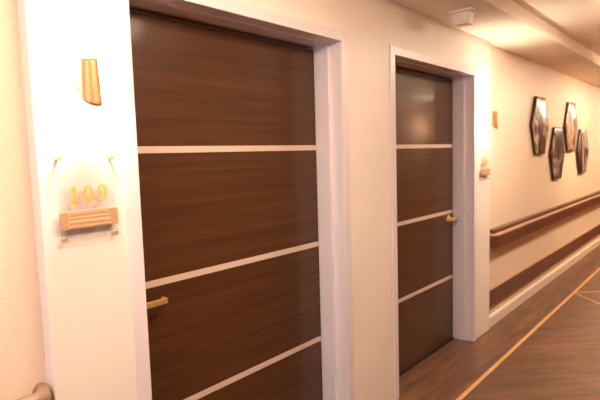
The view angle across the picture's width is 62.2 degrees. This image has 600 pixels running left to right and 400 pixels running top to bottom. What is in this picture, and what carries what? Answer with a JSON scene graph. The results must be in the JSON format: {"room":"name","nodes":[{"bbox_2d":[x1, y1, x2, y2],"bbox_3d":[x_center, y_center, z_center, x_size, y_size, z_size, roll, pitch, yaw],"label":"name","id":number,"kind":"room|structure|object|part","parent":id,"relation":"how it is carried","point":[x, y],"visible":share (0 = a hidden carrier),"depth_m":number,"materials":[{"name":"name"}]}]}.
{"room":"nursing home corridor","nodes":[
{"label":"nursing home corridor","id":0,"kind":"room"},
{"bbox_2d":[0,0,46,399],"bbox_3d":[-2.209,0.399,0.046,0.145,2.440,4.102,3,7,41],"label":"wall","id":1,"kind":"structure","parent":0,"point":[22,355],"depth_m":1.48,"materials":[{"name":"beige paint"}]},
{"bbox_2d":[16,383,51,399],"bbox_3d":[-2.011,0.806,0.120,0.084,0.143,3.801,3,7,41],"label":"handrail","id":2,"kind":"object","parent":1,"relation":"attached to","point":[41,391],"visible":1,"depth_m":1.50,"materials":[{"name":"brown wood"}]},
{"bbox_2d":[129,9,444,78],"bbox_3d":[4.064,-0.449,7.396,0.025,2.440,23.500,3,7,41],"label":"wall","id":3,"kind":"structure","parent":0,"point":[129,9],"depth_m":2.28,"materials":[{"name":"beige paint"}]},
{"bbox_2d":[17,0,599,399],"bbox_3d":[5.519,-0.622,8.839,0.205,2.440,19.398,3,7,41],"label":"wall","id":4,"kind":"structure","parent":0,"point":[85,279],"depth_m":2.70,"materials":[{"name":"paint"}]},
{"bbox_2d":[69,58,102,106],"bbox_3d":[-0.651,-0.351,1.513,0.116,0.143,0.063,3,7,41],"label":"wall sconce","id":5,"kind":"object","parent":4,"relation":"attached to","point":[88,88],"visible":1,"depth_m":1.47,"materials":[{"name":"gold metal"}]},
{"bbox_3d":[-0.691,-0.346,1.549,0.010,0.052,0.052,3,7,41],"label":"wall plate","id":6,"kind":"part","parent":5,"relation":"part of","materials":[{"name":"gold metal"}]},
{"bbox_2d":[55,155,118,241],"bbox_3d":[-0.673,-0.013,1.575,0.025,0.278,0.187,3,7,41],"label":"room sign","id":7,"kind":"object","parent":4,"relation":"attached to","point":[105,216],"visible":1,"depth_m":1.57,"materials":[{"name":"clear acrylic"},{"name":"wood"},{"name":"satin gold metal"}]},
{"bbox_2d":[114,0,354,399],"bbox_3d":[-0.238,0.266,2.280,0.235,2.187,1.304,3,7,41],"label":"door","id":8,"kind":"structure","parent":4,"relation":"in","point":[236,151],"depth_m":2.27,"materials":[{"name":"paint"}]},
{"bbox_2d":[390,45,476,399],"bbox_3d":[0.903,0.115,3.583,0.235,2.187,1.306,3,7,41],"label":"door","id":9,"kind":"structure","parent":4,"relation":"in","point":[434,118],"depth_m":3.75,"materials":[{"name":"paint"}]},
{"bbox_2d":[479,147,489,179],"bbox_3d":[1.512,-0.302,4.073,0.025,0.278,0.187,3,7,41],"label":"room sign","id":10,"kind":"object","parent":4,"relation":"attached to","point":[486,171],"visible":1,"depth_m":4.06,"materials":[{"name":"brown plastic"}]},
{"bbox_2d":[482,111,497,128],"bbox_3d":[1.537,-0.640,4.013,0.116,0.143,0.063,3,7,41],"label":"wall sconce","id":11,"kind":"object","parent":4,"relation":"attached to","point":[493,122],"visible":1,"depth_m":3.97,"materials":[{"name":"gold metal"}]},
{"bbox_3d":[1.562,-0.639,3.991,0.050,0.143,0.063,3,7,41],"label":"lamp shade","id":12,"kind":"part","parent":11,"relation":"part of","materials":[{"name":"gold metal"}]},
{"bbox_2d":[529,96,548,154],"bbox_3d":[2.542,-0.783,5.254,0.052,0.600,0.609,3,7,41],"label":"wall panel","id":13,"kind":"object","parent":4,"relation":"attached to","point":[539,123],"visible":1,"depth_m":5.16,"materials":[{"name":"metal"}]},
{"bbox_2d":[489,223,599,307],"bbox_3d":[3.240,0.651,6.159,0.024,0.156,4.906,3,7,41],"label":"rail","id":14,"kind":"object","parent":4,"relation":"attached to","point":[498,292],"visible":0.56,"depth_m":5.35,"materials":[{"name":"brown wood"}]},
{"bbox_2d":[489,238,599,327],"bbox_3d":[3.243,0.861,6.181,0.017,0.098,4.926,3,7,41],"label":"baseboard","id":15,"kind":"structure","parent":4,"relation":"attached to","point":[515,302],"depth_m":5.39,"materials":[{"name":"paint"}]},
{"bbox_2d":[490,190,599,247],"bbox_3d":[3.248,0.124,6.093,0.084,0.150,4.904,3,7,41],"label":"handrail","id":16,"kind":"object","parent":4,"relation":"attached to","point":[506,233],"visible":0.85,"depth_m":5.15,"materials":[{"name":"brown wood"}]},
{"bbox_2d":[548,127,564,179],"bbox_3d":[3.010,-0.546,5.806,0.052,0.600,0.599,3,7,41],"label":"mirror","id":17,"kind":"object","parent":4,"relation":"attached to","point":[556,153],"visible":1,"depth_m":5.71,"materials":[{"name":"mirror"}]},
{"bbox_2d":[563,102,577,151],"bbox_3d":[3.411,-0.913,6.246,0.052,0.610,0.639,3,7,41],"label":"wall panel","id":18,"kind":"object","parent":4,"relation":"attached to","point":[570,124],"visible":1,"depth_m":6.14,"materials":[{"name":"metal"}]},
{"bbox_2d":[575,129,588,173],"bbox_3d":[3.853,-0.662,6.769,0.052,0.590,0.679,3,7,41],"label":"mirror","id":19,"kind":"object","parent":4,"relation":"attached to","point":[582,148],"visible":1,"depth_m":6.65,"materials":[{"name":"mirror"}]},
{"bbox_2d":[389,0,599,87],"bbox_3d":[4.943,-1.718,6.480,2.460,0.200,23.500,3,7,41],"label":"ceiling","id":20,"kind":"structure","parent":0,"point":[563,36],"depth_m":3.82,"materials":[{"name":"paint"}]},
{"bbox_2d":[449,7,478,26],"bbox_3d":[1.044,-1.161,3.174,0.150,0.088,0.116,3,7,41],"label":"smoke detector","id":21,"kind":"object","parent":20,"relation":"attached to","point":[463,17],"visible":1,"depth_m":3.14,"materials":[{"name":"white plastic"}]},
{"bbox_3d":[1.043,-1.197,3.170,0.150,0.014,0.116,3,7,41],"label":"plate","id":22,"kind":"part","parent":21,"relation":"part of","materials":[{"name":"white plastic"}]},
{"bbox_2d":[398,245,599,399],"bbox_3d":[4.981,0.808,6.739,2.360,0.001,23.500,3,7,41],"label":"floor","id":23,"kind":"structure","parent":0,"point":[547,347],"depth_m":3.76,"materials":[{"name":"brown wood"}]}
]}

